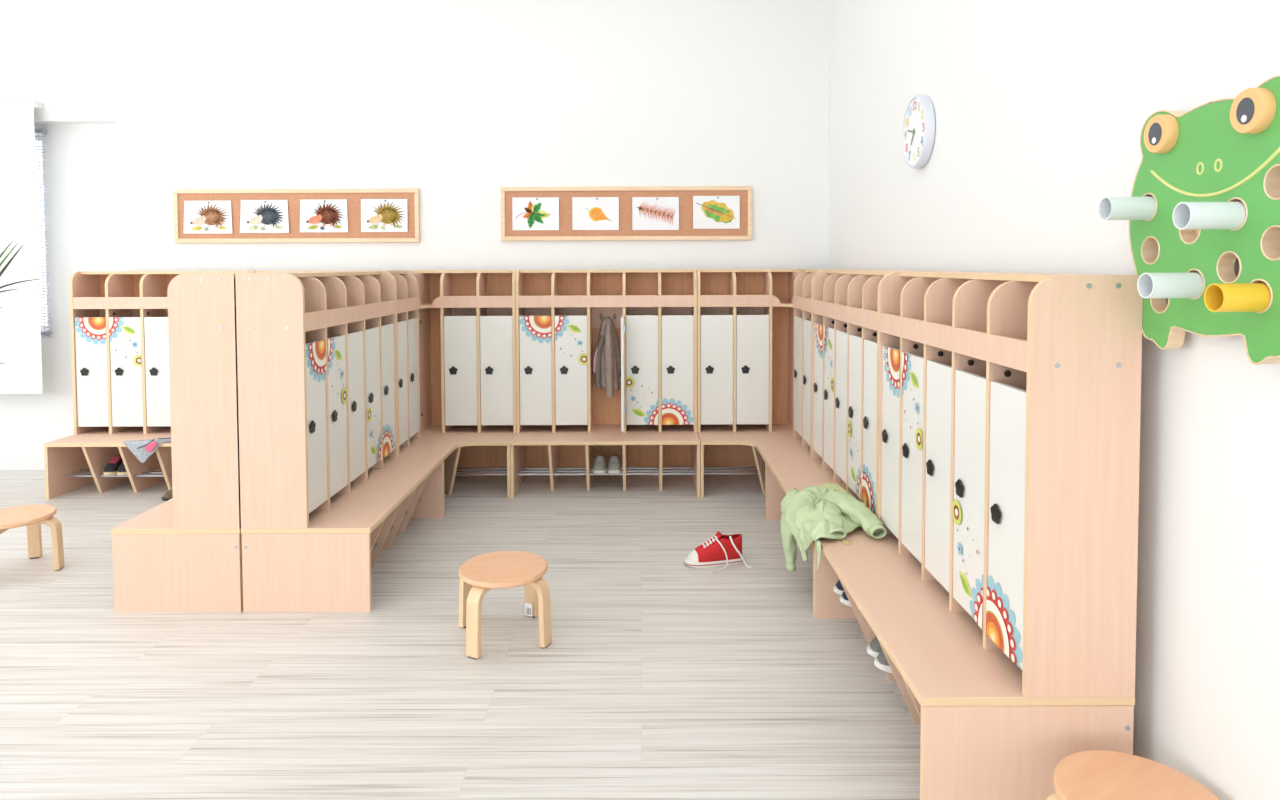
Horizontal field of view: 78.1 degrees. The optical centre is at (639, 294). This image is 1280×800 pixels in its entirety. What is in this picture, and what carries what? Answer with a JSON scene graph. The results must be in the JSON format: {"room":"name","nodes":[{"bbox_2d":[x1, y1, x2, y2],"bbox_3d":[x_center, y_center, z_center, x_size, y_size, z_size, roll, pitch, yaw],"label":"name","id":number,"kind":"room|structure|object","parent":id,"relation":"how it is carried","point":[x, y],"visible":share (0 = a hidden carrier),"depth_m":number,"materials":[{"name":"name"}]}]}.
{"room":"kindergarten cloakroom","nodes":[
{"label":"kindergarten cloakroom","id":0,"kind":"room"},
{"bbox_2d":[0,0,828,457],"bbox_3d":[-2.382,-0.564,5.388,7.640,3.500,0.410,0,2,0],"label":"wall","id":1,"kind":"structure","parent":0,"point":[457,102],"depth_m":5.16,"materials":[{"name":"white paint"}]},
{"bbox_2d":[0,101,43,393],"bbox_3d":[-4.755,-0.297,5.151,1.717,1.900,0.078,0,2,0],"label":"roller blind","id":2,"kind":"object","parent":1,"relation":"attached to","point":[20,323],"visible":1,"depth_m":5.12,"materials":[{"name":"white fabric"}]},
{"bbox_2d":[0,458,44,470],"bbox_3d":[-4.496,1.156,5.294,3.000,0.085,0.124,0,2,0],"label":"baseboard","id":3,"kind":"structure","parent":1,"relation":"attached to","point":[6,464],"depth_m":5.34,"materials":[{"name":"white"}]},
{"bbox_2d":[35,134,47,331],"bbox_3d":[-4.777,-0.412,5.428,1.550,1.370,0.060,0,2,0],"label":"window","id":4,"kind":"structure","parent":1,"relation":"in","point":[35,134],"depth_m":5.41,"materials":[{"name":"white"}]},
{"bbox_2d":[34,129,51,334],"bbox_3d":[-4.764,-0.409,5.267,1.615,1.373,0.038,0,2,0],"label":"blind","id":5,"kind":"object","parent":4,"relation":"attached to","point":[37,131],"visible":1,"depth_m":5.27,"materials":[{"name":"grey"}]},
{"bbox_2d":[173,188,419,242],"bbox_3d":[-2.251,-0.515,5.172,1.606,0.351,0.023,0,2,0],"label":"cork board","id":6,"kind":"object","parent":1,"relation":"attached to","point":[293,197],"visible":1,"depth_m":5.17,"materials":[{"name":"brown wood"}]},
{"bbox_2d":[184,201,231,233],"bbox_3d":[-2.830,-0.506,5.162,0.320,0.215,0.010,0,2,0],"label":"picture","id":7,"kind":"object","parent":6,"relation":"attached to","point":[200,217],"visible":1,"depth_m":5.16,"materials":[{"name":"white paper"}]},
{"bbox_2d":[240,200,288,232],"bbox_3d":[-2.460,-0.510,5.162,0.323,0.215,0.010,0,2,0],"label":"picture","id":8,"kind":"object","parent":6,"relation":"attached to","point":[256,216],"visible":1,"depth_m":5.16,"materials":[{"name":"white paper"}]},
{"bbox_2d":[300,199,347,231],"bbox_3d":[-2.071,-0.514,5.161,0.317,0.215,0.010,0,2,0],"label":"picture","id":9,"kind":"object","parent":6,"relation":"attached to","point":[316,215],"visible":1,"depth_m":5.16,"materials":[{"name":"white paper"}]},
{"bbox_2d":[361,199,407,231],"bbox_3d":[-1.675,-0.516,5.161,0.305,0.215,0.010,0,2,0],"label":"picture","id":10,"kind":"object","parent":6,"relation":"attached to","point":[377,215],"visible":1,"depth_m":5.16,"materials":[{"name":"white paper"}]},
{"bbox_2d":[500,186,751,240],"bbox_3d":[-0.089,-0.530,5.171,1.646,0.352,0.023,0,2,0],"label":"cork board","id":11,"kind":"object","parent":1,"relation":"attached to","point":[625,194],"visible":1,"depth_m":5.17,"materials":[{"name":"brown wood"}]},
{"bbox_2d":[512,197,558,229],"bbox_3d":[-0.683,-0.528,5.163,0.305,0.215,0.006,0,2,0],"label":"picture","id":12,"kind":"object","parent":11,"relation":"attached to","point":[528,213],"visible":1,"depth_m":5.16,"materials":[{"name":"white paper"}]},
{"bbox_2d":[572,197,618,229],"bbox_3d":[-0.291,-0.529,5.163,0.305,0.215,0.006,0,2,0],"label":"picture","id":13,"kind":"object","parent":11,"relation":"attached to","point":[588,213],"visible":1,"depth_m":5.16,"materials":[{"name":"white paper"}]},
{"bbox_2d":[632,197,678,229],"bbox_3d":[0.102,-0.529,5.162,0.305,0.215,0.008,0,2,0],"label":"picture","id":14,"kind":"object","parent":11,"relation":"attached to","point":[648,213],"visible":1,"depth_m":5.16,"materials":[{"name":"white paper"}]},
{"bbox_2d":[693,196,739,228],"bbox_3d":[0.500,-0.538,5.163,0.305,0.215,0.006,0,2,0],"label":"picture","id":15,"kind":"object","parent":11,"relation":"attached to","point":[709,212],"visible":1,"depth_m":5.16,"materials":[{"name":"white paper"}]},
{"bbox_2d":[0,471,920,799],"bbox_3d":[-2.375,1.451,-0.392,7.640,0.100,12.110,0,2,0],"label":"floor","id":16,"kind":"structure","parent":0,"point":[659,676],"depth_m":2.63,"materials":[{"name":"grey wood"}]},
{"bbox_2d":[0,241,38,363],"bbox_3d":[-3.915,0.431,4.468,1.074,1.589,0.280,0,2,0],"label":"potted palm","id":17,"kind":"object","parent":16,"relation":"on","point":[3,252],"visible":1,"depth_m":4.44,"materials":[{"name":"green plant"}]},
{"bbox_2d":[0,504,64,570],"bbox_3d":[-2.831,1.125,3.559,0.326,0.262,0.326,1,3,33],"label":"stool","id":18,"kind":"object","parent":16,"relation":"on","point":[33,516],"visible":1,"depth_m":3.59,"materials":[{"name":"brown wood"}]},
{"bbox_2d":[43,271,249,499],"bbox_3d":[-2.978,0.532,4.900,1.093,1.350,0.515,0,2,0],"label":"locker unit","id":19,"kind":"object","parent":16,"relation":"on","point":[119,319],"visible":0.54,"depth_m":4.90,"materials":[{"name":"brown wood"}]},
{"bbox_2d":[103,456,122,475],"bbox_3d":[-3.217,1.046,4.837,0.075,0.097,0.187,0,2,-5],"label":"trainer","id":20,"kind":"object","parent":19,"relation":"on","point":[111,468],"visible":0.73,"depth_m":4.79,"materials":[{"name":"black fabric"}]},
{"bbox_2d":[117,463,127,474],"bbox_3d":[-3.135,1.046,4.837,0.075,0.097,0.187,0,2,-5],"label":"trainer","id":21,"kind":"object","parent":19,"relation":"on","point":[121,470],"visible":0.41,"depth_m":4.76,"materials":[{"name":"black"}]},
{"bbox_2d":[123,437,170,462],"bbox_3d":[-2.810,0.921,4.720,0.494,0.147,0.157,-1,2,-19],"label":"shirt","id":22,"kind":"object","parent":19,"relation":"on","point":[142,449],"visible":0.78,"depth_m":4.64,"materials":[{"name":"grey fabric"}]},
{"bbox_2d":[162,489,172,500],"bbox_3d":[-2.736,1.171,4.677,0.177,0.087,0.073,-1,2,-20],"label":"shoe","id":23,"kind":"object","parent":16,"relation":"on","point":[168,495],"visible":0.28,"depth_m":4.63,"materials":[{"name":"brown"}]},
{"bbox_2d":[110,271,338,612],"bbox_3d":[-1.847,0.572,3.709,0.515,1.350,1.186,0,2,0],"label":"locker unit","id":24,"kind":"object","parent":16,"relation":"on","point":[183,553],"visible":0.42,"depth_m":3.13,"materials":[{"name":"brown wood"}]},
{"bbox_2d":[249,270,386,272],"bbox_3d":[-2.009,0.535,4.730,0.838,1.350,0.856,0,2,0],"label":"locker unit","id":25,"kind":"object","parent":16,"relation":"on","point":[342,270],"visible":0.02,"depth_m":4.94,"materials":[{"name":"brown wood"}]},
{"bbox_2d":[235,271,443,611],"bbox_3d":[-1.329,0.570,3.708,0.515,1.350,1.186,0,2,0],"label":"locker unit","id":26,"kind":"object","parent":16,"relation":"on","point":[325,485],"visible":1,"depth_m":3.14,"materials":[{"name":"brown wood"}]},
{"bbox_2d":[385,270,516,515],"bbox_3d":[-1.179,0.532,4.730,0.817,1.350,0.856,0,2,0],"label":"corner locker unit","id":27,"kind":"object","parent":16,"relation":"on","point":[456,329],"visible":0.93,"depth_m":4.90,"materials":[{"name":"brown wood"}]},
{"bbox_2d":[420,303,431,308],"bbox_3d":[-1.301,0.072,4.937,0.128,0.017,0.384,0,2,0],"label":"corner shelf","id":28,"kind":"object","parent":27,"relation":"attached to","point":[422,305],"depth_m":4.87,"materials":[{"name":"brown wood"}]},
{"bbox_2d":[459,551,551,658],"bbox_3d":[-0.506,1.140,2.934,0.326,0.262,0.326,-1,2,-19],"label":"stool","id":29,"kind":"object","parent":16,"relation":"on","point":[486,572],"visible":1,"depth_m":2.86,"materials":[{"name":"brown wood"}]},
{"bbox_2d":[510,269,699,497],"bbox_3d":[-0.207,0.522,4.900,1.122,1.350,0.515,0,2,0],"label":"locker unit","id":30,"kind":"object","parent":16,"relation":"on","point":[564,422],"visible":1,"depth_m":4.90,"materials":[{"name":"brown wood"}]},
{"bbox_2d":[593,454,606,473],"bbox_3d":[-0.245,1.038,4.844,0.081,0.092,0.192,0,2,2],"label":"trainer","id":31,"kind":"object","parent":30,"relation":"on","point":[599,467],"visible":1,"depth_m":4.79,"materials":[{"name":"beige fabric"}]},
{"bbox_2d":[593,317,620,396],"bbox_3d":[-0.207,0.397,5.035,0.183,0.502,0.159,0,2,0],"label":"coat","id":32,"kind":"object","parent":30,"relation":"hanging from","point":[607,358],"visible":0.98,"depth_m":4.99,"materials":[{"name":"brown fabric"}]},
{"bbox_2d":[608,454,620,473],"bbox_3d":[-0.158,1.037,4.844,0.081,0.092,0.192,0,2,-2],"label":"trainer","id":33,"kind":"object","parent":30,"relation":"on","point":[614,466],"visible":1,"depth_m":4.79,"materials":[{"name":"beige fabric"}]},
{"bbox_2d":[684,531,751,573],"bbox_3d":[0.356,1.172,3.605,0.297,0.147,0.166,-1,2,-12],"label":"sneaker","id":34,"kind":"object","parent":16,"relation":"on","point":[719,550],"visible":1,"depth_m":3.60,"materials":[{"name":"red fabric"}]},
{"bbox_2d":[696,269,859,518],"bbox_3d":[0.772,0.526,4.702,0.831,1.350,0.911,0,2,0],"label":"corner locker unit","id":35,"kind":"object","parent":16,"relation":"on","point":[754,326],"visible":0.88,"depth_m":4.90,"materials":[{"name":"brown wood"}]},
{"bbox_2d":[780,302,791,306],"bbox_3d":[0.891,0.064,4.946,0.143,0.017,0.365,0,2,0],"label":"corner shelf","id":36,"kind":"object","parent":35,"relation":"attached to","point":[782,304],"depth_m":4.87,"materials":[{"name":"brown wood"}]},
{"bbox_2d":[765,269,906,614],"bbox_3d":[0.930,0.564,3.656,0.515,1.350,1.183,0,2,0],"label":"locker unit","id":37,"kind":"object","parent":16,"relation":"on","point":[845,303],"visible":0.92,"depth_m":3.67,"materials":[{"name":"brown wood"}]},
{"bbox_2d":[780,483,886,570],"bbox_3d":[0.758,1.000,3.235,0.344,0.382,0.658,0,2,0],"label":"jacket","id":38,"kind":"object","parent":37,"relation":"on","point":[827,510],"visible":1,"depth_m":3.14,"materials":[{"name":"green fabric"}]},
{"bbox_2d":[814,271,1142,799],"bbox_3d":[0.931,0.608,2.470,0.515,1.350,1.186,0,2,0],"label":"locker unit","id":39,"kind":"object","parent":16,"relation":"on","point":[998,596],"visible":1,"depth_m":1.91,"materials":[{"name":"brown wood"}]},
{"bbox_2d":[834,580,843,594],"bbox_3d":[0.834,1.106,3.023,0.182,0.082,0.071,0,2,0],"label":"shoe","id":40,"kind":"object","parent":39,"relation":"on","point":[838,588],"visible":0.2,"depth_m":3.00,"materials":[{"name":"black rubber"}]},
{"bbox_2d":[840,591,850,606],"bbox_3d":[0.834,1.109,2.933,0.182,0.082,0.071,0,2,0],"label":"shoe","id":41,"kind":"object","parent":39,"relation":"on","point":[843,598],"visible":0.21,"depth_m":2.91,"materials":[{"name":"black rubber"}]},
{"bbox_2d":[867,637,881,657],"bbox_3d":[0.829,1.124,2.545,0.192,0.082,0.071,0,2,0],"label":"shoe","id":42,"kind":"object","parent":39,"relation":"on","point":[874,648],"visible":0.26,"depth_m":2.53,"materials":[{"name":"white rubber"}]},
{"bbox_2d":[874,650,891,672],"bbox_3d":[0.829,1.127,2.463,0.192,0.082,0.071,0,2,0],"label":"shoe","id":43,"kind":"object","parent":39,"relation":"on","point":[880,661],"visible":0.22,"depth_m":2.44,"materials":[{"name":"white rubber"}]},
{"bbox_2d":[1046,750,1219,799],"bbox_3d":[1.049,1.182,1.655,0.326,0.262,0.326,-2,3,-34],"label":"stool","id":44,"kind":"object","parent":16,"relation":"on","point":[1093,774],"visible":1,"depth_m":1.70,"materials":[{"name":"brown wood"}]},
{"bbox_2d":[828,0,1279,799],"bbox_3d":[1.339,-0.354,-0.663,0.200,3.500,11.700,0,2,0],"label":"wall","id":45,"kind":"structure","parent":0,"point":[1042,108],"depth_m":2.00,"materials":[{"name":"white paint"}]},
{"bbox_2d":[902,95,934,167],"bbox_3d":[1.216,-0.710,3.451,0.044,0.314,0.314,0,2,0],"label":"wall clock","id":46,"kind":"object","parent":45,"relation":"attached to","point":[918,130],"visible":1,"depth_m":3.40,"materials":[{"name":"white plastic"}]},
{"bbox_2d":[1129,75,1279,364],"bbox_3d":[1.199,-0.141,1.644,0.080,0.545,0.532,0,2,0],"label":"toy","id":47,"kind":"object","parent":45,"relation":"attached to","point":[1226,149],"visible":0.82,"depth_m":1.62,"materials":[{"name":"green paint"}]},
{"bbox_2d":[1098,196,1155,219],"bbox_3d":[1.149,-0.201,1.838,0.130,0.055,0.055,0,2,0],"label":"tube","id":48,"kind":"object","parent":47,"relation":"attached to","point":[1136,207],"visible":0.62,"depth_m":1.82,"materials":[{"name":"white plastic"}]},
{"bbox_2d":[1137,273,1202,297],"bbox_3d":[1.148,-0.019,1.687,0.134,0.055,0.055,0,2,0],"label":"tube","id":49,"kind":"object","parent":47,"relation":"attached to","point":[1149,285],"visible":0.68,"depth_m":1.67,"materials":[{"name":"white plastic"}]},
{"bbox_2d":[1172,202,1245,229],"bbox_3d":[1.147,-0.157,1.570,0.136,0.055,0.055,0,2,0],"label":"tube","id":50,"kind":"object","parent":47,"relation":"attached to","point":[1186,215],"visible":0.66,"depth_m":1.55,"materials":[{"name":"white plastic"}]},
{"bbox_2d":[1204,283,1270,311],"bbox_3d":[1.157,0.006,1.510,0.116,0.055,0.055,0,2,0],"label":"tube","id":51,"kind":"object","parent":47,"relation":"attached to","point":[1218,297],"visible":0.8,"depth_m":1.49,"materials":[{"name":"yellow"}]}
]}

